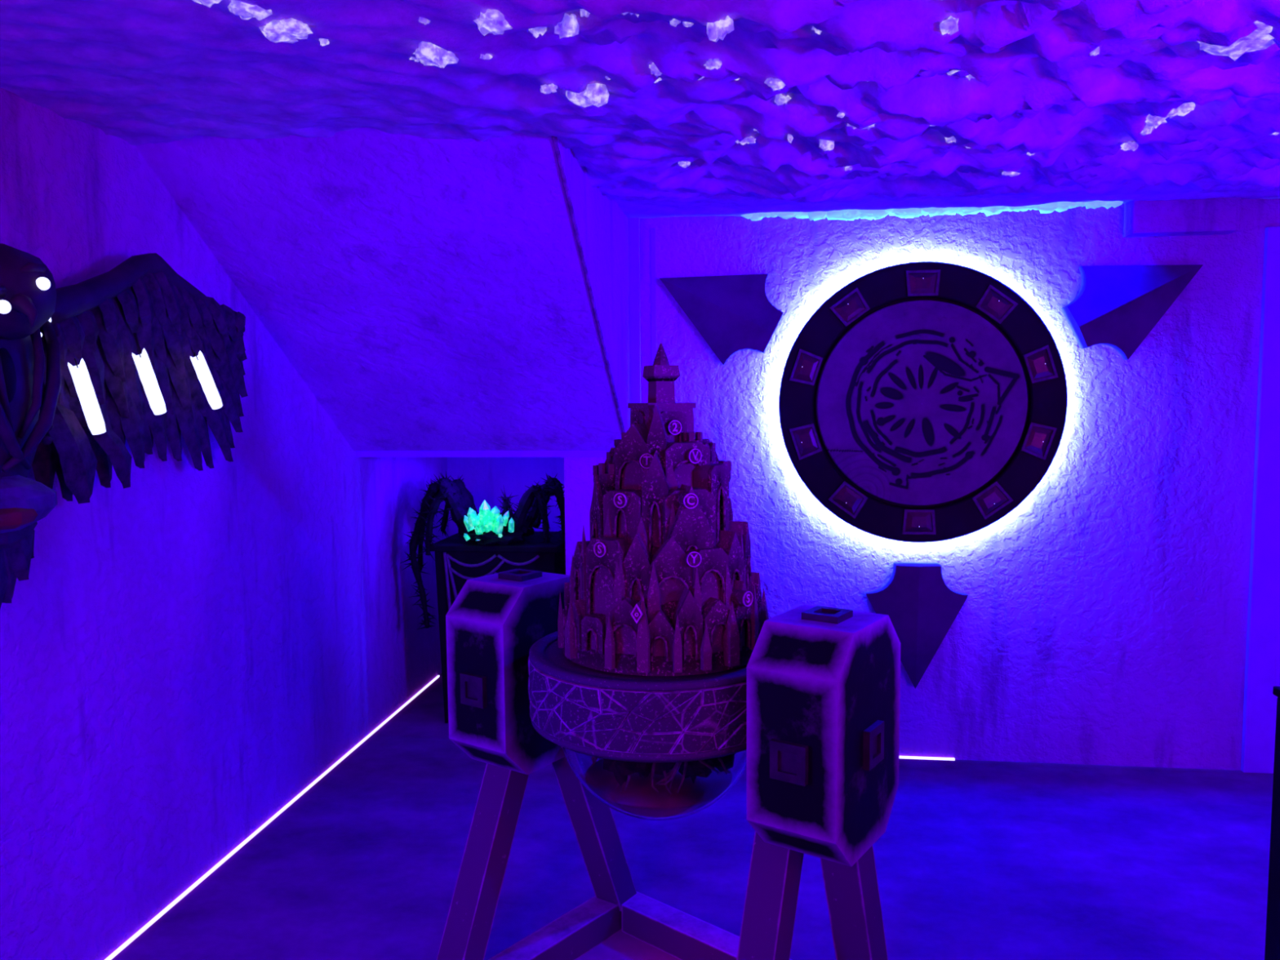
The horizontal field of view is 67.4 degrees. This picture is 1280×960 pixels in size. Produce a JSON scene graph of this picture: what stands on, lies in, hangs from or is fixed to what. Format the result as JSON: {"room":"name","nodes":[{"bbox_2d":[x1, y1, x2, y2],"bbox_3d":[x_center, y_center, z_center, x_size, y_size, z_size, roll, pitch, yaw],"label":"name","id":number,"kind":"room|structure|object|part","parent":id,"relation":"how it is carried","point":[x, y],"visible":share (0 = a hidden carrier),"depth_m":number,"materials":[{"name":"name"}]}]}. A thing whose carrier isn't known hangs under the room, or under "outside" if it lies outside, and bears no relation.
{"room":"escape room","nodes":[
{"label":"escape room","id":0,"kind":"room"},
{"bbox_2d":[0,87,448,959],"bbox_3d":[-1.548,0.196,2.228,0.120,2.262,6.620,0,5,7],"label":"wall","id":1,"kind":"structure","parent":0,"point":[185,651],"depth_m":2.87,"materials":[{"name":"paint"}]},
{"bbox_2d":[0,243,248,608],"bbox_3d":[-1.345,-0.125,2.023,0.290,0.873,2.242,0,5,7],"label":"sculpture","id":2,"kind":"object","parent":1,"relation":"attached to","point":[142,302],"visible":0.98,"depth_m":2.35,"materials":[{"name":"plastic"}]},
{"bbox_2d":[67,358,106,435],"bbox_3d":[-1.304,-0.196,2.262,0.036,0.181,0.086,1,5,18],"label":"candle","id":3,"kind":"object","parent":2,"relation":"attached to","point":[85,390],"visible":1,"depth_m":2.25,"materials":[{"name":"white wax"}]},
{"bbox_2d":[132,347,166,414],"bbox_3d":[-1.274,-0.255,2.492,0.037,0.173,0.096,1,5,16],"label":"candle","id":4,"kind":"object","parent":2,"relation":"on","point":[142,362],"visible":1,"depth_m":2.48,"materials":[{"name":"white wax"}]},
{"bbox_2d":[190,351,222,409],"bbox_3d":[-1.241,-0.285,2.747,0.036,0.168,0.112,1,5,15],"label":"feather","id":5,"kind":"object","parent":2,"relation":"attached to","point":[204,375],"visible":1,"depth_m":2.73,"materials":[{"name":"white wax"}]},
{"bbox_2d":[136,127,622,450],"bbox_3d":[-0.730,-0.615,3.397,1.203,1.092,1.605,0,5,7],"label":"ceiling","id":6,"kind":"structure","parent":0,"point":[428,294],"depth_m":3.13,"materials":[{"name":"paint"}]},
{"bbox_2d":[447,457,564,536],"bbox_3d":[-0.625,0.427,4.882,1.040,1.340,1.180,0,5,7],"label":"wall niche","id":7,"kind":"object","parent":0,"point":[485,477],"depth_m":5.36,"materials":[{"name":"paint"}]},
{"bbox_2d":[556,137,630,432],"bbox_3d":[-0.140,-0.549,3.269,0.006,0.976,1.480,0,5,7],"label":"wall","id":8,"kind":"structure","parent":0,"point":[602,226],"depth_m":3.43,"materials":[{"name":"paint"}]},
{"bbox_2d":[551,136,625,432],"bbox_3d":[-0.145,-0.542,3.266,0.014,0.961,1.417,0,5,7],"label":"trim","id":9,"kind":"structure","parent":8,"relation":"attached to","point":[553,138],"depth_m":3.05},
{"bbox_2d":[111,673,1273,959],"bbox_3d":[0.683,1.387,2.045,4.598,0.120,6.620,0,5,7],"label":"floor","id":10,"kind":"structure","parent":0,"point":[975,860],"depth_m":3.09,"materials":[{"name":"concrete"}]},
{"bbox_2d":[104,675,439,959],"bbox_3d":[-1.399,1.270,2.893,0.009,0.008,4.750,0,5,7],"label":"light strip","id":11,"kind":"object","parent":10,"relation":"on","point":[195,884],"visible":1,"depth_m":3.28,"materials":[{"name":"white plastic"}]},
{"bbox_2d":[430,531,564,723],"bbox_3d":[-0.631,0.698,4.617,0.600,0.845,0.490,0,5,7],"label":"pedestal","id":12,"kind":"object","parent":10,"relation":"on","point":[458,560],"visible":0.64,"depth_m":4.38,"materials":[{"name":"black"}]},
{"bbox_2d":[400,471,478,629],"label":"sculpture","id":13,"kind":"object","parent":12,"relation":"on","point":[458,500],"depth_m":4.43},
{"bbox_3d":[-0.889,0.194,4.391,0.288,0.336,0.123,-3,5,-26],"label":"leg","id":14,"kind":"part","parent":13,"relation":"part of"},
{"bbox_3d":[-0.881,0.132,4.681,0.247,0.321,0.100,1,5,15],"label":"leg","id":15,"kind":"part","parent":13,"relation":"part of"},
{"bbox_3d":[-0.870,0.635,4.407,0.053,0.611,0.015,0,5,7],"label":"web cord","id":16,"kind":"part","parent":12,"relation":"part of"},
{"bbox_3d":[-0.846,0.515,4.394,0.083,0.352,0.015,0,5,7],"label":"web cord","id":17,"kind":"part","parent":12,"relation":"part of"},
{"bbox_3d":[-0.768,0.367,4.371,0.238,0.062,0.015,0,5,7],"label":"web cord","id":18,"kind":"part","parent":12,"relation":"part of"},
{"bbox_3d":[-0.742,0.407,4.371,0.269,0.102,0.015,0,5,7],"label":"web cord","id":19,"kind":"part","parent":12,"relation":"part of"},
{"bbox_2d":[457,499,523,545],"bbox_3d":[-0.688,0.199,4.377,0.311,0.234,0.175,0,5,7],"label":"cluster","id":20,"kind":"object","parent":12,"relation":"on","point":[489,524],"visible":0.99,"depth_m":4.33,"materials":[{"name":"green"}]},
{"bbox_3d":[-0.550,0.362,4.343,0.198,0.052,0.015,0,5,7],"label":"web cord","id":21,"kind":"part","parent":12,"relation":"part of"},
{"bbox_2d":[497,473,565,574],"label":"sculpture","id":22,"kind":"object","parent":12,"relation":"on","point":[526,516],"depth_m":4.38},
{"bbox_3d":[-0.602,0.130,4.376,0.097,0.217,0.108,3,6,32],"label":"leg","id":23,"kind":"part","parent":22,"relation":"part of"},
{"bbox_3d":[-0.496,0.151,4.366,0.264,0.296,0.111,1,5,18],"label":"leg","id":24,"kind":"part","parent":22,"relation":"part of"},
{"bbox_3d":[-0.434,0.124,4.594,0.275,0.318,0.113,-2,5,-15],"label":"leg","id":25,"kind":"part","parent":22,"relation":"part of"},
{"bbox_2d":[436,568,900,959],"bbox_3d":[0.052,0.781,2.298,1.074,1.056,0.657,3,6,35],"label":"display stand","id":26,"kind":"object","parent":10,"relation":"on","point":[824,682],"visible":0.91,"depth_m":2.05,"materials":[{"name":"paint"}]},
{"bbox_3d":[-0.395,0.973,2.434,0.084,0.540,0.320,3,6,35],"label":"leg","id":27,"kind":"part","parent":26,"relation":"part of","materials":[{"name":"wood"}]},
{"bbox_3d":[-0.127,0.952,2.654,0.084,0.540,0.304,3,6,35],"label":"leg","id":28,"kind":"part","parent":26,"relation":"part of","materials":[{"name":"wood"}]},
{"bbox_2d":[528,631,747,820],"bbox_3d":[0.043,0.590,2.271,0.617,0.401,0.618,0,5,7],"label":"drum","id":29,"kind":"object","parent":26,"relation":"attached to","point":[650,748],"visible":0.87,"depth_m":2.02,"materials":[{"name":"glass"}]},
{"bbox_2d":[562,746,746,820],"bbox_3d":[0.044,0.650,2.276,0.472,0.280,0.472,0,5,7],"label":"glass bowl","id":30,"kind":"object","parent":29,"relation":"on","point":[650,791],"depth_m":2.09,"materials":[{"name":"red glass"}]},
{"bbox_2d":[557,342,768,675],"bbox_3d":[0.053,0.039,2.213,0.486,0.711,0.503,0,5,7],"label":"model","id":31,"kind":"object","parent":29,"relation":"on","point":[664,583],"visible":1,"depth_m":2.07},
{"bbox_3d":[-0.175,0.329,2.212,0.005,0.065,0.028,-1,5,-7],"label":"arch moulding","id":32,"kind":"part","parent":31,"relation":"part of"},
{"bbox_3d":[-0.147,0.341,2.123,0.005,0.056,0.029,-3,6,-32],"label":"arch moulding","id":33,"kind":"part","parent":31,"relation":"part of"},
{"bbox_3d":[-0.141,0.241,2.154,0.005,0.090,0.035,-3,5,-23],"label":"arch moulding","id":34,"kind":"part","parent":31,"relation":"part of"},
{"bbox_3d":[-0.105,0.346,2.073,0.037,0.053,0.005,4,6,42],"label":"arch moulding","id":35,"kind":"part","parent":31,"relation":"part of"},
{"bbox_3d":[-0.102,0.124,2.167,0.005,0.071,0.031,-2,5,-21],"label":"arch moulding","id":36,"kind":"part","parent":31,"relation":"part of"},
{"bbox_3d":[-0.082,0.238,2.076,0.081,0.115,0.005,3,6,39],"label":"arch moulding","id":37,"kind":"part","parent":31,"relation":"part of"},
{"bbox_3d":[-0.042,0.113,2.089,0.034,0.106,0.005,3,6,33],"label":"arch moulding","id":38,"kind":"part","parent":31,"relation":"part of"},
{"bbox_3d":[-0.033,0.342,2.032,0.065,0.077,0.005,1,5,22],"label":"arch moulding","id":39,"kind":"part","parent":31,"relation":"part of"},
{"bbox_3d":[-0.018,0.003,2.110,0.075,0.099,0.005,3,6,32],"label":"arch moulding","id":40,"kind":"part","parent":31,"relation":"part of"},
{"bbox_3d":[-0.008,0.249,2.045,0.030,0.084,0.005,1,5,17],"label":"arch moulding","id":41,"kind":"part","parent":31,"relation":"part of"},
{"bbox_3d":[0.033,0.112,2.063,0.028,0.134,0.005,0,5,7],"label":"arch moulding","id":42,"kind":"part","parent":31,"relation":"part of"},
{"bbox_3d":[0.041,0.354,2.015,0.037,0.056,0.005,0,5,3],"label":"arch moulding","id":43,"kind":"part","parent":31,"relation":"part of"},
{"bbox_3d":[0.074,-0.107,2.151,0.040,0.051,0.005,-3,5,-23],"label":"arch moulding","id":44,"kind":"part","parent":31,"relation":"part of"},
{"bbox_3d":[0.069,0.248,2.036,0.076,0.093,0.005,-1,5,-5],"label":"arch moulding","id":45,"kind":"part","parent":31,"relation":"part of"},
{"bbox_3d":[0.107,0.000,2.102,0.091,0.090,0.005,-3,5,-26],"label":"arch moulding","id":46,"kind":"part","parent":31,"relation":"part of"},
{"bbox_3d":[0.106,0.342,2.020,0.030,0.077,0.005,-2,5,-13],"label":"arch moulding","id":47,"kind":"part","parent":31,"relation":"part of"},
{"bbox_3d":[0.112,0.172,2.051,0.034,0.071,0.005,-2,5,-19],"label":"arch moulding","id":48,"kind":"part","parent":31,"relation":"part of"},
{"bbox_3d":[0.154,0.239,2.054,0.068,0.099,0.005,-3,5,-29],"label":"arch moulding","id":49,"kind":"part","parent":31,"relation":"part of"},
{"bbox_3d":[0.171,0.339,2.043,0.052,0.074,0.005,-3,6,-30],"label":"arch moulding","id":50,"kind":"part","parent":31,"relation":"part of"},
{"bbox_3d":[0.179,0.084,2.115,0.005,0.146,0.031,4,6,41],"label":"arch moulding","id":51,"kind":"part","parent":31,"relation":"part of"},
{"bbox_3d":[0.211,0.239,2.101,0.005,0.090,0.039,4,6,41],"label":"arch moulding","id":52,"kind":"part","parent":31,"relation":"part of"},
{"bbox_3d":[0.229,0.332,2.088,0.005,0.071,0.036,4,7,42],"label":"arch moulding","id":53,"kind":"part","parent":31,"relation":"part of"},
{"bbox_3d":[0.244,0.222,2.154,0.005,0.106,0.026,2,5,24],"label":"arch moulding","id":54,"kind":"part","parent":31,"relation":"part of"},
{"bbox_3d":[0.272,0.314,2.171,0.005,0.077,0.028,1,5,20],"label":"arch moulding","id":55,"kind":"part","parent":31,"relation":"part of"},
{"bbox_3d":[0.263,1.001,2.032,0.084,0.540,0.262,3,6,35],"label":"leg","id":56,"kind":"part","parent":26,"relation":"part of","materials":[{"name":"brown wood"}]},
{"bbox_3d":[0.475,0.995,2.080,0.084,0.540,0.264,3,6,35],"label":"leg","id":57,"kind":"part","parent":26,"relation":"part of","materials":[{"name":"wood"}]},
{"bbox_2d":[898,755,955,760],"bbox_3d":[0.498,1.154,4.075,1.620,0.008,0.010,0,5,7],"label":"light strip","id":58,"kind":"object","parent":10,"relation":"on","point":[900,757],"visible":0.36,"depth_m":3.98,"materials":[{"name":"white plastic"}]},
{"bbox_2d":[1264,686,1279,959],"bbox_3d":[1.393,0.886,1.537,0.472,0.952,0.569,0,5,7],"label":"base cabinet","id":59,"kind":"object","parent":10,"relation":"on","point":[1272,952],"visible":1,"depth_m":1.80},
{"bbox_2d":[564,199,1279,770],"bbox_3d":[0.994,0.026,3.983,4.478,2.262,0.120,0,5,7],"label":"wall","id":60,"kind":"structure","parent":0,"point":[1102,620],"depth_m":3.85,"materials":[{"name":"paint"}]},
{"bbox_2d":[355,450,609,457],"bbox_3d":[-0.640,-0.114,4.112,1.203,0.032,0.015,0,5,7],"label":"trim","id":61,"kind":"structure","parent":60,"relation":"attached to","point":[358,453],"depth_m":4.11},
{"bbox_2d":[628,217,640,403],"bbox_3d":[-0.015,0.036,4.045,0.046,2.250,0.015,0,5,7],"label":"trim","id":62,"kind":"structure","parent":60,"relation":"attached to","point":[633,223],"depth_m":3.98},
{"bbox_2d":[650,227,656,364],"bbox_3d":[0.062,0.035,4.039,0.020,2.150,0.006,0,5,7],"label":"trim","id":63,"kind":"structure","parent":60,"relation":"attached to","point":[653,298],"depth_m":3.97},
{"bbox_2d":[659,273,783,365],"bbox_3d":[0.329,-0.649,3.898,0.502,0.363,0.098,0,5,7],"label":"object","id":64,"kind":"object","parent":60,"relation":"attached to","point":[732,313],"visible":1,"depth_m":3.88,"materials":[{"name":"metal"}]},
{"bbox_2d":[865,562,968,688],"bbox_3d":[1.125,0.599,3.903,0.406,0.517,0.098,0,5,7],"label":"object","id":65,"kind":"object","parent":60,"relation":"attached to","point":[921,608],"visible":0.98,"depth_m":3.88,"materials":[{"name":"metal"}]},
{"bbox_2d":[778,261,1067,542],"bbox_3d":[1.110,-0.303,3.816,1.106,1.106,0.120,0,5,7],"label":"wall medallion","id":66,"kind":"object","parent":60,"relation":"attached to","point":[920,402],"visible":1,"depth_m":3.77,"materials":[{"name":"black"}]},
{"bbox_2d":[1061,264,1203,359],"bbox_3d":[1.899,-0.646,3.697,0.502,0.363,0.098,0,5,7],"label":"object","id":67,"kind":"object","parent":60,"relation":"attached to","point":[1117,307],"visible":1,"depth_m":3.69,"materials":[{"name":"metal"}]},
{"bbox_2d":[1123,197,1241,237],"bbox_3d":[2.056,-1.013,3.647,0.380,0.154,0.100,0,5,7],"label":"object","id":68,"kind":"structure","parent":60,"relation":"attached to","point":[1218,215],"depth_m":3.60,"materials":[{"name":"paint"}]},
{"bbox_2d":[1240,226,1279,773],"bbox_3d":[2.540,0.101,3.718,0.303,2.130,0.025,0,5,7],"label":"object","id":69,"kind":"structure","parent":60,"relation":"attached to","point":[1262,670],"depth_m":3.74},
{"bbox_3d":[0.588,-0.936,1.261,4.598,0.120,5.440,0,5,7],"label":"ceiling","id":70,"kind":"structure","parent":0,"visible":0},
{"bbox_2d":[0,0,1279,221],"bbox_3d":[0.710,-0.894,2.220,4.358,0.178,3.318,0,5,7],"label":"ceiling","id":71,"kind":"structure","parent":70,"relation":"attached to","point":[754,110],"depth_m":2.12,"materials":[{"name":"rock"},{"name":"crystal"}]}
]}

